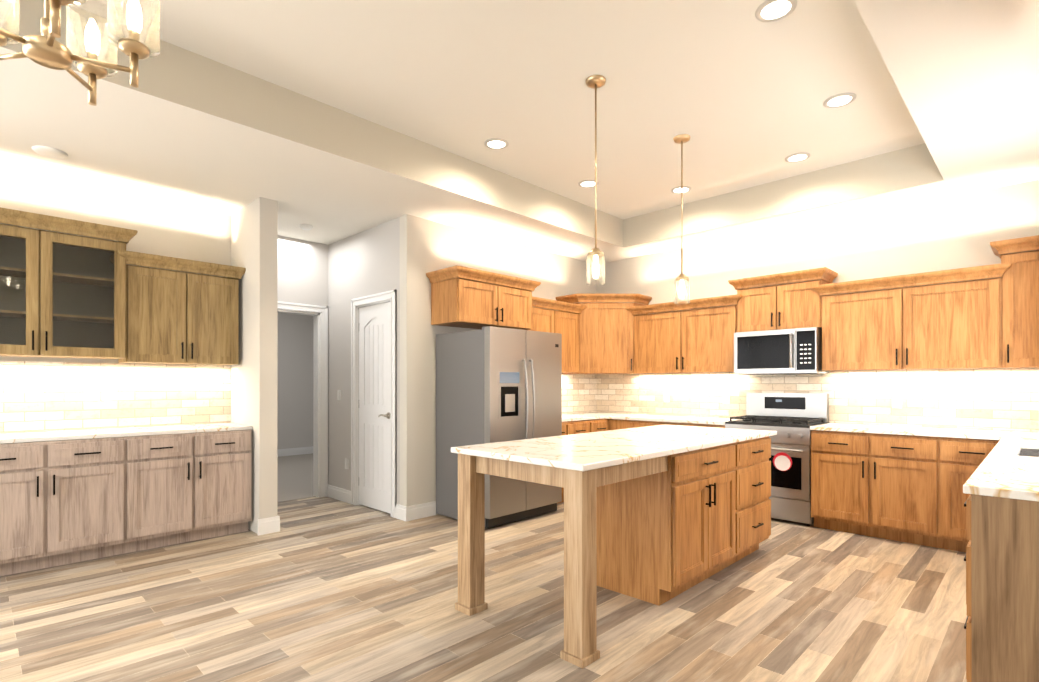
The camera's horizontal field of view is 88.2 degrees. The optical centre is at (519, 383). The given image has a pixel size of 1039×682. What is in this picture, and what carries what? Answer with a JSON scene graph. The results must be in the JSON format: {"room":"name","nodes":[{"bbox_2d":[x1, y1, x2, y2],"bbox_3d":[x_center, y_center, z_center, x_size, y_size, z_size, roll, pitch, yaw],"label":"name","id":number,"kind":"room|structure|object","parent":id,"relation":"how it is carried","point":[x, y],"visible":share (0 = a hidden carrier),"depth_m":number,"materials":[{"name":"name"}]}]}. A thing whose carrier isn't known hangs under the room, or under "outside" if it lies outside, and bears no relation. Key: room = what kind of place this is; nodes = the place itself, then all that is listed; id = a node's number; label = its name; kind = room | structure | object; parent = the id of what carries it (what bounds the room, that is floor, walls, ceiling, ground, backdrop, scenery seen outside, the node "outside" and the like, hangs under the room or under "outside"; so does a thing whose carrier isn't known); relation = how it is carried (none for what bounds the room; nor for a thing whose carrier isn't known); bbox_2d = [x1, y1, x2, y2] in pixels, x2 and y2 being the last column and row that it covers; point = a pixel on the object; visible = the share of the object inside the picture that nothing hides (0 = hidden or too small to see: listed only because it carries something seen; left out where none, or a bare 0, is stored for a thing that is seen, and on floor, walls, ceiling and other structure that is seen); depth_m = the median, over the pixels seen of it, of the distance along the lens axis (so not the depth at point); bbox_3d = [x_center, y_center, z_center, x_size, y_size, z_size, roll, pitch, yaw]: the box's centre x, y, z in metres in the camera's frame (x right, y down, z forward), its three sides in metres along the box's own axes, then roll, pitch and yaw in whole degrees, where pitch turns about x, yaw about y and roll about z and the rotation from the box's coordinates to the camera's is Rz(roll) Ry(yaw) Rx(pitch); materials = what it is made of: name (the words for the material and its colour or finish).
{"room":"kitchen","nodes":[
{"label":"kitchen","id":0,"kind":"room"},
{"bbox_2d":[0,168,230,432],"bbox_3d":[-4.586,-0.152,3.341,0.120,2.900,5.100,0,0,44],"label":"wall","id":1,"kind":"structure","parent":0,"point":[173,230],"depth_m":4.56,"materials":[{"name":"beige paint"}]},
{"bbox_2d":[0,361,230,432],"bbox_3d":[-3.706,0.102,4.143,0.010,0.539,2.718,0,0,44],"label":"backsplash","id":2,"kind":"structure","parent":1,"relation":"attached to","point":[42,396],"depth_m":4.44,"materials":[{"name":"tile"}]},
{"bbox_2d":[0,207,245,364],"bbox_3d":[-3.589,-0.688,3.953,0.420,1.035,2.888,0,0,44],"label":"upper cabinet","id":3,"kind":"object","parent":1,"relation":"attached to","point":[63,295],"visible":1,"depth_m":4.28,"materials":[{"name":"brown wood"}]},
{"bbox_2d":[231,197,277,533],"bbox_3d":[-2.612,-0.149,5.082,1.220,2.900,0.150,0,0,44],"label":"wall","id":4,"kind":"structure","parent":0,"point":[254,238],"depth_m":4.68,"materials":[{"name":"beige paint"}]},
{"bbox_2d":[277,313,312,448],"bbox_3d":[-5.138,-0.144,8.718,0.120,2.900,4.040,0,0,44],"label":"wall","id":5,"kind":"structure","parent":0,"point":[294,380],"depth_m":9.70,"materials":[{"name":"grey paint"}]},
{"bbox_2d":[277,446,312,456],"bbox_3d":[-5.089,1.239,8.667,0.018,0.135,3.800,0,0,44],"label":"baseboard","id":6,"kind":"structure","parent":5,"relation":"attached to","point":[302,450],"depth_m":9.70,"materials":[{"name":"white"}]},
{"bbox_2d":[277,453,315,502],"bbox_3d":[-3.804,1.326,7.405,3.860,0.056,4.040,0,0,44],"label":"floor carpet","id":7,"kind":"object","parent":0,"point":[294,477],"depth_m":7.38,"materials":[{"name":"beige carpet"}]},
{"bbox_2d":[278,235,327,310],"bbox_3d":[-2.559,-0.148,5.920,0.120,2.900,1.120,0,0,44],"label":"wall","id":8,"kind":"structure","parent":0,"point":[302,271],"depth_m":5.98,"materials":[{"name":"grey paint"}]},
{"bbox_2d":[278,301,327,497],"bbox_3d":[-2.587,0.210,5.876,0.142,2.185,0.950,0,0,44],"label":"door frame","id":9,"kind":"structure","parent":8,"relation":"attached to","point":[319,313],"depth_m":6.13,"materials":[{"name":"white wood"}]},
{"bbox_2d":[328,217,399,504],"bbox_3d":[-1.638,-0.148,5.716,1.480,2.900,0.120,0,0,44],"label":"wall","id":10,"kind":"structure","parent":0,"point":[364,263],"depth_m":5.87,"materials":[{"name":"grey paint"}]},
{"bbox_2d":[337,390,340,399],"bbox_3d":[-2.014,0.132,5.990,0.075,0.115,0.010,0,0,44],"label":"light switch","id":11,"kind":"object","parent":10,"relation":"attached to","point":[338,394],"visible":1,"depth_m":5.98,"materials":[{"name":"white plastic"}]},
{"bbox_2d":[327,485,350,503],"bbox_3d":[-2.009,1.235,5.980,0.573,0.135,0.016,0,0,44],"label":"baseboard","id":12,"kind":"structure","parent":10,"relation":"attached to","point":[341,494],"depth_m":5.96,"materials":[{"name":"white"}]},
{"bbox_2d":[345,458,348,468],"bbox_3d":[-1.892,0.882,5.870,0.075,0.115,0.009,0,0,44],"label":"outlet","id":13,"kind":"object","parent":10,"relation":"attached to","point":[346,463],"visible":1,"depth_m":5.86,"materials":[{"name":"white plastic"}]},
{"bbox_2d":[351,290,396,517],"bbox_3d":[-1.484,0.199,5.499,0.855,2.205,0.072,0,0,44],"label":"door frame","id":14,"kind":"structure","parent":10,"relation":"attached to","point":[388,296],"depth_m":5.66,"materials":[{"name":"white wood"}]},
{"bbox_2d":[359,302,390,512],"bbox_3d":[-1.492,0.242,5.498,0.669,2.094,0.092,0,0,44],"label":"pantry door","id":15,"kind":"structure","parent":10,"relation":"in","point":[374,405],"depth_m":5.51,"materials":[{"name":"white wood"}]},
{"bbox_2d":[0,497,966,681],"bbox_3d":[-1.067,1.322,2.792,6.510,0.050,9.490,0,0,44],"label":"floor","id":16,"kind":"structure","parent":0,"point":[322,589],"depth_m":3.02,"materials":[{"name":"brown wood"}]},
{"bbox_2d":[0,430,251,575],"bbox_3d":[-3.479,0.853,3.906,0.664,0.893,2.700,0,0,44],"label":"base cabinet","id":17,"kind":"object","parent":16,"relation":"on","point":[63,502],"visible":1,"depth_m":3.99,"materials":[{"name":"brown wood"}]},
{"bbox_2d":[0,423,251,443],"bbox_3d":[-3.506,0.390,3.940,0.578,0.032,2.728,0,0,44],"label":"countertop","id":18,"kind":"structure","parent":17,"relation":"on","point":[21,437],"depth_m":4.15,"materials":[{"name":"stone"}]},
{"bbox_2d":[436,326,561,527],"bbox_3d":[-0.174,0.393,5.315,0.871,1.793,0.980,0,0,44],"label":"refrigerator","id":19,"kind":"object","parent":16,"relation":"on","point":[496,384],"visible":0.73,"depth_m":5.02,"materials":[{"name":"grey metal"}]},
{"bbox_2d":[455,453,682,668],"bbox_3d":[0.289,0.849,3.094,0.904,0.898,0.920,0,0,44],"label":"kitchen island","id":20,"kind":"object","parent":16,"relation":"on","point":[658,531],"depth_m":3.06,"materials":[{"name":"brown wood"}]},
{"bbox_2d":[451,425,776,470],"bbox_3d":[0.796,0.384,3.613,0.960,0.032,2.430,0,0,44],"label":"countertop","id":21,"kind":"structure","parent":20,"relation":"on","point":[589,451],"depth_m":3.17,"materials":[{"name":"stone"}]},
{"bbox_2d":[562,419,637,434],"bbox_3d":[1.021,0.862,6.744,0.630,0.882,0.680,0,0,44],"label":"base cabinet","id":22,"kind":"object","parent":16,"relation":"on","point":[595,425],"depth_m":6.11,"materials":[{"name":"brown wood"}]},
{"bbox_2d":[562,412,605,421],"bbox_3d":[0.422,0.404,6.166,0.586,0.032,1.030,0,0,44],"label":"countertop","id":23,"kind":"structure","parent":22,"relation":"on","point":[594,415],"depth_m":6.25,"materials":[{"name":"stone"}]},
{"bbox_2d":[598,412,741,424],"bbox_3d":[1.529,0.404,6.262,2.030,0.032,0.658,0,0,44],"label":"countertop","id":24,"kind":"structure","parent":22,"relation":"on","point":[622,416],"depth_m":5.93,"materials":[{"name":"stone"}]},
{"bbox_2d":[683,442,738,591],"bbox_3d":[0.864,0.850,3.679,0.904,0.898,0.860,0,0,44],"label":"base cabinet","id":25,"kind":"object","parent":16,"relation":"on","point":[710,475],"depth_m":3.39,"materials":[{"name":"brown wood"}]},
{"bbox_2d":[739,436,770,559],"bbox_3d":[1.372,0.851,4.196,0.904,0.898,0.730,0,0,44],"label":"base cabinet","id":26,"kind":"object","parent":16,"relation":"on","point":[754,454],"depth_m":3.90,"materials":[{"name":"brown wood"}]},
{"bbox_2d":[725,393,828,525],"bbox_3d":[2.512,0.701,5.261,0.770,1.200,0.654,0,0,44],"label":"gas range","id":27,"kind":"object","parent":16,"relation":"on","point":[790,418],"visible":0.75,"depth_m":5.00,"materials":[{"name":"silver metal"}]},
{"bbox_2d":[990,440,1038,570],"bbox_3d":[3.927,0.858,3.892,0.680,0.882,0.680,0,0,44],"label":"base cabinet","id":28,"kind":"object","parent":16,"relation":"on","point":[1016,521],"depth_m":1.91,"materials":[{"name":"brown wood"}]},
{"bbox_2d":[810,423,1009,439],"bbox_3d":[3.267,0.402,4.567,1.274,0.032,0.642,0,0,44],"label":"countertop","id":29,"kind":"structure","parent":28,"relation":"on","point":[840,427],"depth_m":4.41,"materials":[{"name":"stone"}]},
{"bbox_2d":[963,431,1038,501],"bbox_3d":[3.032,0.399,2.958,0.646,0.032,3.268,0,0,44],"label":"countertop","id":30,"kind":"structure","parent":28,"relation":"on","point":[1003,470],"depth_m":2.32,"materials":[{"name":"stone"}]},
{"bbox_2d":[1018,448,1038,456],"bbox_3d":[3.065,0.515,2.976,0.438,0.200,0.808,0,0,44],"label":"sink basin","id":31,"kind":"object","parent":30,"relation":"in","point":[1030,452],"visible":0.1,"depth_m":3.38,"materials":[{"name":"silver metal"}]},
{"bbox_2d":[400,214,595,506],"bbox_3d":[-0.059,-0.147,6.184,0.120,2.900,3.000,0,0,44],"label":"wall","id":32,"kind":"structure","parent":0,"point":[426,246],"depth_m":5.25,"materials":[{"name":"beige paint"}]},
{"bbox_2d":[404,501,435,520],"bbox_3d":[-0.950,1.234,5.173,0.016,0.135,0.348,0,0,44],"label":"baseboard","id":33,"kind":"structure","parent":32,"relation":"attached to","point":[418,511],"depth_m":5.16,"materials":[{"name":"white"}]},
{"bbox_2d":[430,267,533,330],"bbox_3d":[-0.364,-0.824,5.486,0.420,0.500,1.015,0,0,44],"label":"upper cabinet","id":34,"kind":"object","parent":32,"relation":"attached to","point":[462,297],"depth_m":5.22,"materials":[{"name":"brown wood"}]},
{"bbox_2d":[0,0,1038,263],"bbox_3d":[-2.444,-1.816,4.149,10.370,0.430,9.490,0,0,44],"label":"ceiling","id":35,"kind":"structure","parent":0,"point":[332,120],"depth_m":3.57,"materials":[{"name":"beige paint"}]},
{"bbox_2d":[32,146,67,158],"bbox_3d":[-3.246,-1.591,3.710,0.190,0.020,0.190,0,0,44],"label":"recessed light","id":36,"kind":"object","parent":35,"relation":"attached to","point":[50,152],"visible":0.94,"depth_m":3.68,"materials":[{"name":"white plastic"}]},
{"bbox_2d":[0,0,159,105],"bbox_3d":[-1.353,-1.425,1.542,0.503,1.020,0.522,0,0,44],"label":"chandelier","id":37,"kind":"object","parent":35,"relation":"hanging from","point":[131,30],"visible":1,"depth_m":1.65,"materials":[{"name":"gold metal"}]},
{"bbox_2d":[299,224,312,229],"bbox_3d":[-2.166,-1.581,5.452,0.130,0.035,0.130,0,0,44],"label":"smoke detector","id":38,"kind":"object","parent":35,"relation":"attached to","point":[306,227],"visible":0.98,"depth_m":5.41,"materials":[{"name":"white plastic"}]},
{"bbox_2d":[484,138,507,148],"bbox_3d":[-0.186,-1.925,4.322,0.196,0.010,0.196,0,0,44],"label":"recessed light","id":39,"kind":"object","parent":35,"relation":"in","point":[495,143],"visible":1,"depth_m":4.31,"materials":[{"name":"beige"}]},
{"bbox_2d":[578,180,598,187],"bbox_3d":[0.665,-1.924,5.182,0.196,0.010,0.196,0,0,44],"label":"recessed light","id":40,"kind":"object","parent":35,"relation":"in","point":[587,183],"visible":0.85,"depth_m":5.17,"materials":[{"name":"beige"}]},
{"bbox_2d":[586,75,605,285],"bbox_3d":[0.487,-1.282,3.422,0.130,1.300,0.130,0,0,44],"label":"pendant light","id":41,"kind":"object","parent":35,"relation":"hanging from","point":[595,82],"visible":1,"depth_m":3.42,"materials":[{"name":"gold metal"}]},
{"bbox_2d":[671,186,690,192],"bbox_3d":[1.611,-1.924,5.346,0.196,0.010,0.196,0,0,44],"label":"recessed light","id":42,"kind":"object","parent":35,"relation":"in","point":[678,189],"visible":0.96,"depth_m":5.33,"materials":[{"name":"beige"}]},
{"bbox_2d":[673,134,690,303],"bbox_3d":[1.278,-1.280,4.221,0.130,1.300,0.130,0,0,44],"label":"pendant light","id":43,"kind":"object","parent":35,"relation":"hanging from","point":[681,278],"visible":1,"depth_m":4.22,"materials":[{"name":"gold metal"}]},
{"bbox_2d":[755,0,796,21],"bbox_3d":[1.323,-1.928,2.769,0.196,0.010,0.196,0,0,44],"label":"recessed light","id":44,"kind":"object","parent":35,"relation":"in","point":[771,10],"visible":1,"depth_m":2.77,"materials":[{"name":"beige"}]},
{"bbox_2d":[785,152,809,161],"bbox_3d":[2.374,-1.925,4.582,0.196,0.010,0.196,0,0,44],"label":"recessed light","id":45,"kind":"object","parent":35,"relation":"in","point":[798,157],"visible":1,"depth_m":4.58,"materials":[{"name":"beige"}]},
{"bbox_2d":[823,92,856,107],"bbox_3d":[2.185,-1.926,3.661,0.196,0.010,0.196,0,0,44],"label":"recessed light","id":46,"kind":"object","parent":35,"relation":"in","point":[839,100],"visible":1,"depth_m":3.66,"materials":[{"name":"beige"}]},
{"bbox_2d":[596,180,1038,431],"bbox_3d":[2.765,-0.148,5.598,4.970,2.900,0.120,0,0,44],"label":"wall","id":47,"kind":"structure","parent":0,"point":[957,231],"depth_m":5.07,"materials":[{"name":"beige paint"}]},
{"bbox_2d":[534,297,577,373],"bbox_3d":[0.283,-0.528,6.209,0.330,0.800,0.921,0,0,44],"label":"upper cabinet","id":48,"kind":"object","parent":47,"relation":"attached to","point":[564,321],"depth_m":6.21,"materials":[{"name":"brown wood"}]},
{"bbox_2d":[556,294,651,374],"bbox_3d":[1.040,-0.590,6.609,0.851,0.945,0.851,0,0,44],"label":"upper cabinet","id":49,"kind":"object","parent":47,"relation":"attached to","point":[607,332],"depth_m":6.43,"materials":[{"name":"brown wood"}]},
{"bbox_2d":[638,295,737,373],"bbox_3d":[1.919,-0.513,6.111,1.240,0.790,0.330,0,0,44],"label":"upper cabinet","id":50,"kind":"object","parent":47,"relation":"attached to","point":[696,340],"depth_m":5.94,"materials":[{"name":"brown wood"}]},
{"bbox_2d":[734,267,833,331],"bbox_3d":[2.645,-0.793,5.399,0.790,0.542,0.330,0,0,44],"label":"upper cabinet","id":51,"kind":"object","parent":47,"relation":"attached to","point":[793,305],"depth_m":5.24,"materials":[{"name":"brown wood"}]},
{"bbox_2d":[734,327,828,374],"bbox_3d":[2.597,-0.304,5.349,0.766,0.429,0.465,0,0,44],"label":"microwave","id":52,"kind":"object","parent":51,"relation":"attached to","point":[785,351],"visible":1,"depth_m":5.18,"materials":[{"name":"silver metal"}]},
{"bbox_2d":[819,263,1001,370],"bbox_3d":[3.373,-0.515,4.683,1.248,0.790,0.330,0,0,44],"label":"upper cabinet","id":53,"kind":"object","parent":47,"relation":"attached to","point":[985,322],"depth_m":4.50,"materials":[{"name":"brown wood"}]},
{"bbox_3d":[1.213,-0.156,0.556,0.120,2.900,9.250,0,0,44],"label":"wall","id":54,"kind":"structure","parent":0,"visible":0},
{"bbox_2d":[562,374,597,413],"bbox_3d":[0.437,0.136,6.593,0.010,0.500,1.640,0,0,44],"label":"tile backsplash","id":55,"kind":"structure","parent":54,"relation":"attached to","point":[579,391],"depth_m":6.93,"materials":[{"name":"tile"}]},
{"bbox_2d":[598,368,1038,431],"bbox_3d":[2.718,0.135,5.550,4.726,0.500,0.010,0,0,44],"label":"tile backsplash","id":56,"kind":"structure","parent":54,"relation":"attached to","point":[997,399],"depth_m":5.00,"materials":[{"name":"tile"}]},
{"bbox_2d":[664,393,669,401],"bbox_3d":[1.771,0.173,6.463,0.075,0.115,0.009,0,0,44],"label":"outlet","id":57,"kind":"object","parent":56,"relation":"attached to","point":[666,397],"visible":1,"depth_m":6.46,"materials":[{"name":"white plastic"}]},
{"bbox_2d":[723,393,729,403],"bbox_3d":[2.292,0.172,5.951,0.075,0.115,0.009,0,0,44],"label":"outlet","id":58,"kind":"object","parent":56,"relation":"attached to","point":[726,398],"visible":1,"depth_m":5.95,"materials":[{"name":"white plastic"}]},
{"bbox_2d":[892,396,901,407],"bbox_3d":[3.413,0.171,4.851,0.075,0.115,0.009,0,0,44],"label":"outlet","id":59,"kind":"object","parent":56,"relation":"attached to","point":[896,401],"visible":1,"depth_m":4.85,"materials":[{"name":"white plastic"}]}
]}

